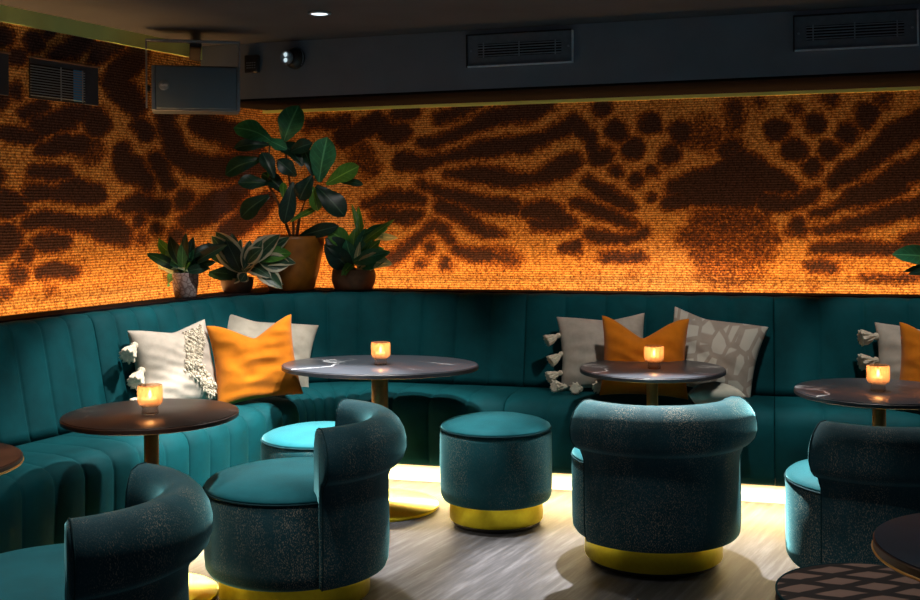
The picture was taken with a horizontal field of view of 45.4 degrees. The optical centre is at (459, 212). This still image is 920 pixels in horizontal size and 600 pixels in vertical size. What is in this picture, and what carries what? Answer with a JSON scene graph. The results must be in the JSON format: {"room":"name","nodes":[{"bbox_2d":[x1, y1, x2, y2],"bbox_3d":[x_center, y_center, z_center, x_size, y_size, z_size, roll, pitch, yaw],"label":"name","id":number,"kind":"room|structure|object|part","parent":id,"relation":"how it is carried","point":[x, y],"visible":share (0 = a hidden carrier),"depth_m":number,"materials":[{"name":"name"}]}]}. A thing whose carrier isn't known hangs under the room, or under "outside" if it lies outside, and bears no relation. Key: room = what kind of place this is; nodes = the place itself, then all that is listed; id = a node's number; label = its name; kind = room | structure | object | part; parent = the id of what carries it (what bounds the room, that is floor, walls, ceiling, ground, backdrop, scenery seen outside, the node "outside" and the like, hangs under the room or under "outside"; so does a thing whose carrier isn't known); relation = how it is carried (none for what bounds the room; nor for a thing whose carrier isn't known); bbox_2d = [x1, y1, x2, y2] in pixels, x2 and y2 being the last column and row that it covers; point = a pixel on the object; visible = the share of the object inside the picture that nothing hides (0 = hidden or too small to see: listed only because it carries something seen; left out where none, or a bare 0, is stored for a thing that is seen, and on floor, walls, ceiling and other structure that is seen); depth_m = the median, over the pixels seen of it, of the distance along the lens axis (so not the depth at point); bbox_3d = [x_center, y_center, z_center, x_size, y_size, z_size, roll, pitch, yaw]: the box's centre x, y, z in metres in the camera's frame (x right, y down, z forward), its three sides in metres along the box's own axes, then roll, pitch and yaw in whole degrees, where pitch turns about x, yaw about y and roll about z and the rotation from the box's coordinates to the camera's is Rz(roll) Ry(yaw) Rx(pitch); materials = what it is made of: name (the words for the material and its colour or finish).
{"room":"cocktail lounge","nodes":[
{"label":"cocktail lounge","id":0,"kind":"room"},
{"bbox_2d":[0,22,263,315],"bbox_3d":[-2.362,-0.165,4.473,0.030,1.410,5.283,0,0,26],"label":"wall","id":1,"kind":"structure","parent":0,"point":[87,192],"depth_m":5.62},
{"bbox_2d":[0,51,10,95],"bbox_3d":[-2.170,-0.636,4.860,0.019,0.198,0.450,0,0,25],"label":"air vent","id":2,"kind":"object","parent":1,"relation":"in","point":[4,56],"visible":1,"depth_m":5.03,"materials":[{"name":"black metal"}]},
{"bbox_2d":[28,56,99,105],"bbox_3d":[-1.926,-0.638,5.371,0.019,0.198,0.449,0,0,25],"label":"air vent","id":3,"kind":"object","parent":1,"relation":"in","point":[49,79],"visible":1,"depth_m":5.35,"materials":[{"name":"grey metal"},{"name":"dark painted metal"}]},
{"bbox_3d":[-1.890,-0.626,5.450,0.002,0.154,0.065,0,0,25],"label":"filter panel","id":4,"kind":"part","parent":3,"relation":"part of","materials":[{"name":"metal"}]},
{"bbox_2d":[0,5,202,59],"bbox_3d":[-2.370,-0.907,4.502,0.052,0.075,5.333,0,0,25],"label":"trim","id":5,"kind":"structure","parent":1,"relation":"attached to","point":[11,15],"depth_m":5.50,"materials":[{"name":"green paint"}]},
{"bbox_2d":[145,39,239,114],"bbox_3d":[-1.450,-0.708,5.974,0.478,0.374,0.667,0,0,-14],"label":"loudspeaker","id":6,"kind":"object","parent":1,"relation":"attached to","point":[175,89],"visible":1,"depth_m":5.67,"materials":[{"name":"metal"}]},
{"bbox_3d":[-1.566,-0.637,5.620,0.020,0.227,0.016,0,0,-14],"label":"trim","id":7,"kind":"part","parent":6,"relation":"part of","materials":[{"name":"metal"}]},
{"bbox_3d":[-1.450,-0.880,6.023,0.060,0.028,0.572,0,0,-14],"label":"mounting arm","id":8,"kind":"part","parent":6,"relation":"part of","materials":[{"name":"black paint"}]},
{"bbox_2d":[156,66,236,108],"bbox_3d":[-1.357,-0.641,5.667,0.404,0.215,0.013,0,0,-14],"label":"grille","id":9,"kind":"object","parent":6,"relation":"attached to","point":[177,87],"depth_m":5.66,"materials":[{"name":"grey metal"}]},
{"bbox_3d":[-1.153,-0.641,5.723,0.016,0.227,0.016,0,0,-14],"label":"trim","id":10,"kind":"part","parent":6,"relation":"part of","materials":[{"name":"metal"}]},
{"bbox_2d":[257,235,324,290],"bbox_3d":[-0.998,0.298,6.500,0.394,0.320,0.394,0,0,0],"label":"pot","id":11,"kind":"object","parent":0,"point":[306,251],"depth_m":6.36,"materials":[{"name":"brown ceramic"}]},
{"bbox_2d":[331,268,375,290],"bbox_3d":[-0.629,0.394,6.500,0.260,0.122,0.260,0,0,0],"label":"pot","id":12,"kind":"object","parent":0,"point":[344,279],"depth_m":6.39,"materials":[{"name":"brown ceramic"}]},
{"bbox_2d":[0,0,919,45],"bbox_3d":[-0.009,-0.998,3.250,12.000,0.065,10.500,0,0,0],"label":"ceiling","id":13,"kind":"structure","parent":0,"point":[244,21],"depth_m":5.31,"materials":[{"name":"paint"}]},
{"bbox_2d":[308,11,330,15],"bbox_3d":[-0.676,-0.955,5.290,0.112,0.007,0.112,0,0,0],"label":"recessed light","id":14,"kind":"object","parent":13,"relation":"in","point":[312,13],"visible":1,"depth_m":5.28,"materials":[{"name":"white glass"}]},
{"bbox_2d":[189,479,799,599],"bbox_3d":[0.012,1.420,3.250,12.000,0.001,10.500,0,0,0],"label":"floor","id":15,"kind":"structure","parent":0,"point":[430,557],"depth_m":4.41,"materials":[{"name":"beige wood"}]},
{"bbox_2d":[0,443,23,474],"bbox_3d":[-1.726,1.107,3.430,0.688,0.655,0.688,0,0,0],"label":"cocktail table","id":16,"kind":"object","parent":15,"relation":"on","point":[11,457],"visible":1,"depth_m":3.49,"materials":[{"name":"brown wood"}]},
{"bbox_2d":[0,314,188,552],"bbox_3d":[-1.875,0.952,4.130,0.667,0.968,1.859,0,0,25],"label":"banquette section","id":17,"kind":"object","parent":15,"relation":"on","point":[50,368],"visible":0.61,"depth_m":4.55,"materials":[{"name":"teal fabric"}]},
{"bbox_3d":[-2.083,0.717,4.228,0.210,0.495,1.857,0,0,25],"label":"backrest","id":18,"kind":"part","parent":17,"relation":"part of","materials":[{"name":"teal fabric"}]},
{"bbox_3d":[-1.821,1.132,4.105,0.552,0.367,1.858,0,0,25],"label":"seat","id":19,"kind":"part","parent":17,"relation":"part of","materials":[{"name":"teal fabric"}]},
{"bbox_2d":[0,462,212,599],"bbox_3d":[-1.052,1.088,2.980,0.749,0.681,0.754,0,0,0],"label":"barrel chair","id":20,"kind":"object","parent":15,"relation":"on","point":[145,549],"visible":1,"depth_m":2.79,"materials":[{"name":"fabric"}]},
{"bbox_2d":[0,543,64,599],"bbox_3d":[-1.097,0.983,2.980,0.652,0.055,0.652,0,0,0],"label":"seat cushion","id":21,"kind":"object","parent":20,"relation":"on","point":[32,573],"depth_m":2.91,"materials":[{"name":"teal fabric"}]},
{"bbox_3d":[-0.830,1.026,2.980,0.302,0.557,0.748,0,0,0],"label":"backrest","id":22,"kind":"part","parent":20,"relation":"part of","materials":[{"name":"fabric"}]},
{"bbox_2d":[60,398,238,599],"bbox_3d":[-1.146,1.087,4.090,0.640,0.685,0.640,0,0,0],"label":"cocktail table","id":23,"kind":"object","parent":15,"relation":"on","point":[176,415],"visible":0.64,"depth_m":4.05,"materials":[{"name":"brown wood"}]},
{"bbox_2d":[141,390,158,415],"bbox_3d":[-1.144,0.691,4.060,0.094,0.108,0.094,0,0,0],"label":"candle holder","id":24,"kind":"object","parent":23,"relation":"on","point":[150,400],"visible":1,"depth_m":4.05,"materials":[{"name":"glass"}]},
{"bbox_2d":[142,397,157,404],"bbox_3d":[-1.144,0.696,4.060,0.054,0.018,0.054,0,0,0],"label":"tea light","id":25,"kind":"object","parent":24,"relation":"on","point":[150,400],"depth_m":4.04,"materials":[{"name":"wax"}]},
{"bbox_2d":[261,421,334,459],"bbox_3d":[-0.615,1.183,4.840,0.515,0.485,0.515,0,0,0],"label":"round stool","id":26,"kind":"object","parent":15,"relation":"on","point":[293,440],"visible":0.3,"depth_m":4.68,"materials":[{"name":"teal fabric"}]},
{"bbox_2d":[203,398,405,599],"bbox_3d":[-0.573,1.084,4.088,0.749,0.681,0.754,0,0,2],"label":"barrel chair","id":27,"kind":"object","parent":15,"relation":"on","point":[316,527],"visible":0.98,"depth_m":3.81,"materials":[{"name":"teal fabric"}]},
{"bbox_2d":[204,457,317,504],"bbox_3d":[-0.617,0.978,4.090,0.652,0.055,0.652,0,0,2],"label":"seat cushion","id":28,"kind":"object","parent":27,"relation":"on","point":[279,481],"depth_m":3.91,"materials":[{"name":"teal fabric"}]},
{"bbox_3d":[-0.350,1.022,4.081,0.302,0.557,0.748,0,0,2],"label":"backrest","id":29,"kind":"part","parent":27,"relation":"part of","materials":[{"name":"fabric"}]},
{"bbox_2d":[83,291,528,487],"bbox_3d":[-0.744,0.942,5.738,2.401,0.968,1.236,0,0,-26],"label":"banquette section","id":30,"kind":"object","parent":15,"relation":"on","point":[488,330],"visible":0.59,"depth_m":5.92,"materials":[{"name":"teal fabric"}]},
{"bbox_2d":[119,319,216,400],"bbox_3d":[-1.392,0.742,5.263,0.245,0.410,0.574,0,0,36],"label":"cushion","id":31,"kind":"object","parent":30,"relation":"on","point":[179,364],"visible":0.92,"depth_m":5.21,"materials":[{"name":"fabric"}]},
{"bbox_2d":[206,314,302,403],"bbox_3d":[-1.023,0.739,5.491,0.467,0.433,0.200,0,0,-26],"label":"cushion","id":32,"kind":"object","parent":30,"relation":"on","point":[247,368],"visible":0.98,"depth_m":5.42,"materials":[{"name":"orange fabric"}]},
{"bbox_2d":[227,314,318,386],"bbox_3d":[-1.053,0.758,5.957,0.594,0.455,0.181,0,0,-19],"label":"cushion","id":33,"kind":"object","parent":30,"relation":"on","point":[303,335],"visible":0.25,"depth_m":5.95,"materials":[{"name":"beige fabric"}]},
{"bbox_3d":[-0.819,0.707,5.893,2.401,0.495,0.894,0,0,-25],"label":"backrest","id":34,"kind":"part","parent":30,"relation":"part of","materials":[{"name":"teal fabric"}]},
{"bbox_3d":[-0.720,1.123,5.685,2.252,0.367,1.121,0,0,-26],"label":"seat","id":35,"kind":"part","parent":30,"relation":"part of","materials":[{"name":"teal fabric"}]},
{"bbox_2d":[281,355,478,521],"bbox_3d":[-0.386,1.078,5.320,0.960,0.690,0.690,0,0,8],"label":"cocktail table","id":36,"kind":"object","parent":15,"relation":"on","point":[404,505],"visible":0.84,"depth_m":5.25,"materials":[{"name":"grey stone"}]},
{"bbox_2d":[374,346,386,364],"bbox_3d":[-0.382,0.679,5.300,0.094,0.108,0.094,0,0,0],"label":"candle holder","id":37,"kind":"object","parent":36,"relation":"on","point":[377,354],"visible":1,"depth_m":5.29,"materials":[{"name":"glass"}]},
{"bbox_2d":[375,352,385,356],"bbox_3d":[-0.382,0.684,5.300,0.054,0.018,0.054,0,0,0],"label":"tea light","id":38,"kind":"object","parent":37,"relation":"on","point":[377,354],"depth_m":5.28,"materials":[{"name":"wax"}]},
{"bbox_2d":[440,411,551,533],"bbox_3d":[0.165,1.176,5.050,0.515,0.485,0.515,0,0,0],"label":"round stool","id":39,"kind":"object","parent":15,"relation":"on","point":[496,466],"visible":1,"depth_m":4.85,"materials":[{"name":"teal fabric"}]},
{"bbox_2d":[441,411,550,436],"bbox_3d":[0.163,0.960,5.050,0.504,0.052,0.504,0,0,0],"label":"seat cushion","id":40,"kind":"object","parent":39,"relation":"on","point":[489,423],"depth_m":4.92,"materials":[{"name":"teal fabric"}]},
{"bbox_2d":[504,293,774,502],"bbox_3d":[0.932,0.928,5.639,1.307,0.968,0.667,0,0,16],"label":"banquette section","id":41,"kind":"object","parent":15,"relation":"on","point":[536,398],"visible":0.41,"depth_m":5.68,"materials":[{"name":"teal fabric"}]},
{"bbox_2d":[543,313,644,394],"bbox_3d":[0.708,0.734,5.723,0.550,0.400,0.338,0,0,4],"label":"cushion","id":42,"kind":"object","parent":41,"relation":"on","point":[582,340],"visible":0.6,"depth_m":5.74,"materials":[{"name":"fabric"}]},
{"bbox_3d":[0.918,1.109,5.584,1.305,0.367,0.552,0,0,16],"label":"seat","id":43,"kind":"part","parent":41,"relation":"part of","materials":[{"name":"teal fabric"}]},
{"bbox_2d":[599,315,688,399],"bbox_3d":[0.924,0.725,5.512,0.432,0.406,0.214,0,0,16],"label":"cushion","id":44,"kind":"object","parent":41,"relation":"on","point":[669,342],"visible":0.63,"depth_m":5.46,"materials":[{"name":"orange fabric"}]},
{"bbox_3d":[0.993,0.691,5.859,1.305,0.495,0.210,0,0,16],"label":"backrest","id":45,"kind":"part","parent":41,"relation":"part of","materials":[{"name":"teal fabric"}]},
{"bbox_2d":[688,381,745,403],"bbox_3d":[1.185,0.842,5.093,0.252,0.125,0.250,0,0,10],"label":"cushion","id":46,"kind":"object","parent":41,"relation":"on","point":[714,391],"visible":0.69,"depth_m":5.00,"materials":[{"name":"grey fabric"}]},
{"bbox_2d":[673,307,767,396],"bbox_3d":[1.290,0.729,5.642,0.553,0.471,0.202,0,0,21],"label":"cushion","id":47,"kind":"object","parent":41,"relation":"on","point":[735,347],"visible":0.6,"depth_m":5.58,"materials":[{"name":"fabric"}]},
{"bbox_2d":[580,360,725,405],"bbox_3d":[0.914,1.075,5.220,0.684,0.675,0.684,0,0,0],"label":"cocktail table","id":48,"kind":"object","parent":15,"relation":"on","point":[686,371],"visible":0.59,"depth_m":5.13,"materials":[{"name":"brown wood"}]},
{"bbox_2d":[648,350,660,368],"bbox_3d":[0.916,0.683,5.190,0.094,0.108,0.094,0,0,0],"label":"candle holder","id":49,"kind":"object","parent":48,"relation":"on","point":[650,358],"visible":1,"depth_m":5.18,"materials":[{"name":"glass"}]},
{"bbox_2d":[648,356,659,360],"bbox_3d":[0.916,0.688,5.190,0.054,0.018,0.054,0,0,0],"label":"tea light","id":50,"kind":"object","parent":49,"relation":"on","point":[651,358],"depth_m":5.17,"materials":[{"name":"wax"}]},
{"bbox_2d":[569,395,757,577],"bbox_3d":[0.791,1.073,4.457,0.754,0.681,0.749,0,0,-5],"label":"barrel chair","id":51,"kind":"object","parent":15,"relation":"on","point":[656,490],"visible":1,"depth_m":4.18,"materials":[{"name":"fabric"}]},
{"bbox_2d":[572,447,582,461],"bbox_3d":[0.786,0.967,4.500,0.652,0.055,0.652,0,0,-5],"label":"seat cushion","id":52,"kind":"object","parent":51,"relation":"on","point":[577,453],"depth_m":4.44,"materials":[{"name":"teal fabric"}]},
{"bbox_2d":[774,296,919,503],"bbox_3d":[2.294,0.916,5.248,1.525,0.968,0.667,0,0,16],"label":"banquette section","id":53,"kind":"object","parent":15,"relation":"on","point":[815,338],"visible":0.52,"depth_m":5.54,"materials":[{"name":"teal fabric"}]},
{"bbox_3d":[2.355,0.680,5.468,1.523,0.495,0.210,0,0,16],"label":"backrest","id":54,"kind":"part","parent":53,"relation":"part of","materials":[{"name":"teal fabric"}]},
{"bbox_3d":[2.279,1.097,5.193,1.523,0.367,0.552,0,0,16],"label":"seat","id":55,"kind":"part","parent":53,"relation":"part of","materials":[{"name":"teal fabric"}]},
{"bbox_2d":[857,322,919,379],"bbox_3d":[2.215,0.730,5.335,0.549,0.375,0.214,0,0,20],"label":"cushion","id":56,"kind":"object","parent":53,"relation":"on","point":[888,336],"visible":0.52,"depth_m":5.35,"materials":[{"name":"fabric"}]},
{"bbox_2d":[899,322,919,381],"bbox_3d":[2.243,0.720,5.061,0.464,0.414,0.194,0,0,19],"label":"cushion","id":57,"kind":"object","parent":53,"relation":"on","point":[910,336],"visible":0.71,"depth_m":5.08,"materials":[{"name":"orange fabric"}]},
{"bbox_2d":[775,562,919,599],"bbox_3d":[1.070,1.189,2.800,0.515,0.443,0.515,0,0,0],"label":"round stool","id":58,"kind":"object","parent":15,"relation":"on","point":[844,580],"visible":0.89,"depth_m":2.88,"materials":[{"name":"brown fabric"}]},
{"bbox_2d":[784,420,919,566],"bbox_3d":[1.547,1.066,4.008,0.754,0.681,0.749,0,0,-11],"label":"barrel chair","id":59,"kind":"object","parent":15,"relation":"on","point":[854,479],"visible":0.81,"depth_m":3.75,"materials":[{"name":"fabric"}]},
{"bbox_2d":[786,459,819,491],"bbox_3d":[1.538,0.960,4.050,0.652,0.055,0.652,0,0,-11],"label":"seat cushion","id":60,"kind":"object","parent":59,"relation":"on","point":[799,477],"depth_m":4.01,"materials":[{"name":"teal fabric"}]},
{"bbox_2d":[794,378,919,426],"bbox_3d":[1.754,1.074,4.600,0.680,0.662,0.680,0,0,0],"label":"cocktail table","id":61,"kind":"object","parent":15,"relation":"on","point":[850,392],"visible":0.54,"depth_m":4.56,"materials":[{"name":"brown wood"}]},
{"bbox_2d":[870,370,885,391],"bbox_3d":[1.741,0.689,4.580,0.094,0.108,0.094,0,0,0],"label":"candle holder","id":62,"kind":"object","parent":61,"relation":"on","point":[877,378],"visible":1,"depth_m":4.57,"materials":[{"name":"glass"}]},
{"bbox_2d":[871,376,884,381],"bbox_3d":[1.741,0.694,4.580,0.054,0.018,0.054,0,0,0],"label":"tea light","id":63,"kind":"object","parent":62,"relation":"on","point":[874,378],"depth_m":4.56,"materials":[{"name":"wax"}]},
{"bbox_2d":[871,513,919,581],"bbox_3d":[1.271,1.082,2.470,0.648,0.655,0.648,0,0,0],"label":"cocktail table","id":64,"kind":"object","parent":15,"relation":"on","point":[896,542],"visible":1,"depth_m":2.51,"materials":[{"name":"brown laminate"}]},
{"bbox_2d":[263,90,919,293],"bbox_3d":[1.352,-0.065,6.134,5.354,1.146,0.030,0,0,16],"label":"wall","id":65,"kind":"structure","parent":0,"point":[795,193],"depth_m":6.22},
{"bbox_2d":[0,287,919,322],"bbox_3d":[-0.397,0.486,5.282,7.647,0.065,3.348,0,0,-23],"label":"trim","id":66,"kind":"structure","parent":65,"relation":"attached to","point":[258,291],"depth_m":5.92,"materials":[{"name":"brown wood"}]},
{"bbox_2d":[147,233,226,297],"bbox_3d":[-1.457,0.284,5.967,0.432,0.355,0.182,0,0,0],"label":"leafy plant","id":67,"kind":"object","parent":66,"relation":"on","point":[183,263],"visible":1,"depth_m":5.92,"materials":[{"name":"green plant"}]},
{"bbox_3d":[-1.494,0.394,5.985,0.146,0.137,0.146,0,0,0],"label":"pot","id":68,"kind":"part","parent":67,"relation":"part of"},
{"bbox_2d":[207,232,295,292],"bbox_3d":[-1.200,0.284,6.343,0.517,0.350,0.296,0,0,0],"label":"variegated plant","id":69,"kind":"object","parent":66,"relation":"on","point":[266,257],"visible":0.98,"depth_m":6.25,"materials":[{"name":"green plant"}]},
{"bbox_3d":[-1.296,0.418,6.395,0.192,0.084,0.192,0,0,0],"label":"pot","id":70,"kind":"part","parent":69,"relation":"part of","materials":[{"name":"beige ceramic"}]},
{"bbox_2d":[225,105,362,290],"bbox_3d":[-0.969,-0.082,6.500,0.815,1.079,0.394,0,0,0],"label":"potted plant","id":71,"kind":"object","parent":66,"relation":"on","point":[306,248],"visible":0.94,"depth_m":6.38,"materials":[{"name":"plant"}]},
{"bbox_3d":[-1.056,-0.120,6.461,0.151,0.573,0.043,0,0,-14],"label":"stem","id":72,"kind":"part","parent":71,"relation":"part of","materials":[{"name":"green plant"}]},
{"bbox_3d":[-1.005,-0.127,6.458,0.021,0.582,0.096,0,0,33],"label":"stem","id":73,"kind":"part","parent":71,"relation":"part of","materials":[{"name":"green plant"}]},
{"bbox_3d":[-0.895,-0.037,6.455,0.181,0.402,0.020,0,0,26],"label":"stem","id":74,"kind":"part","parent":71,"relation":"part of","materials":[{"name":"green plant"}]},
{"bbox_2d":[324,205,397,290],"bbox_3d":[-0.583,0.201,6.489,0.445,0.507,0.282,0,0,0],"label":"potted plant","id":75,"kind":"object","parent":66,"relation":"on","point":[342,250],"visible":1,"depth_m":6.39,"materials":[{"name":"plant"}]},
{"bbox_2d":[892,244,919,274],"bbox_3d":[2.474,0.225,5.519,0.583,0.406,0.207,0,0,-19],"label":"leaf plant","id":76,"kind":"object","parent":66,"relation":"on","point":[909,253],"visible":1,"depth_m":5.52,"materials":[{"name":"green plant"}]},
{"bbox_2d":[201,4,919,98],"bbox_3d":[1.579,-0.822,5.707,6.219,0.312,0.658,0,0,17],"label":"soffit","id":77,"kind":"object","parent":65,"relation":"attached to","point":[759,44],"depth_m":5.65,"materials":[{"name":"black paint"}]},
{"bbox_2d":[244,55,259,73],"bbox_3d":[-1.171,-0.835,6.195,0.084,0.100,0.036,0,0,17],"label":"sensor box","id":78,"kind":"object","parent":77,"relation":"attached to","point":[252,62],"visible":1,"depth_m":6.18,"materials":[{"name":"black plastic"}]},
{"bbox_2d":[280,47,304,69],"bbox_3d":[-0.930,-0.857,6.095,0.125,0.124,0.084,0,0,17],"label":"security camera","id":79,"kind":"object","parent":77,"relation":"attached to","point":[294,58],"visible":1,"depth_m":6.08,"materials":[{"name":"black plastic"}]},
{"bbox_2d":[466,29,573,67],"bbox_3d":[0.309,-0.856,5.744,0.574,0.174,0.021,0,0,17],"label":"air vent","id":80,"kind":"object","parent":77,"relation":"attached to","point":[556,46],"visible":1,"depth_m":5.74,"materials":[{"name":"grey metal"}]},
{"bbox_2d":[793,8,918,51],"bbox_3d":[1.887,-0.869,5.255,0.564,0.174,0.021,0,0,17],"label":"air vent","id":81,"kind":"object","parent":77,"relation":"attached to","point":[898,27],"visible":1,"depth_m":5.26,"materials":[{"name":"grey metal"}]},
{"bbox_2d":[240,70,919,109],"bbox_3d":[1.581,-0.659,5.707,6.219,0.012,0.658,0,0,17],"label":"trim","id":82,"kind":"structure","parent":65,"relation":"attached to","point":[891,78],"depth_m":5.87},
{"bbox_2d":[262,86,919,113],"bbox_3d":[1.347,-0.807,6.137,5.354,0.339,0.044,0,0,16],"label":"trim","id":83,"kind":"structure","parent":65,"relation":"attached to","point":[913,87],"depth_m":6.25,"materials":[{"name":"green paint"}]},
{"bbox_2d":[774,361,774,416],"bbox_3d":[1.362,0.959,6.136,5.354,0.900,0.025,0,0,16],"label":"trim","id":84,"kind":"structure","parent":65,"relation":"attached to","point":[774,361],"depth_m":6.02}
]}

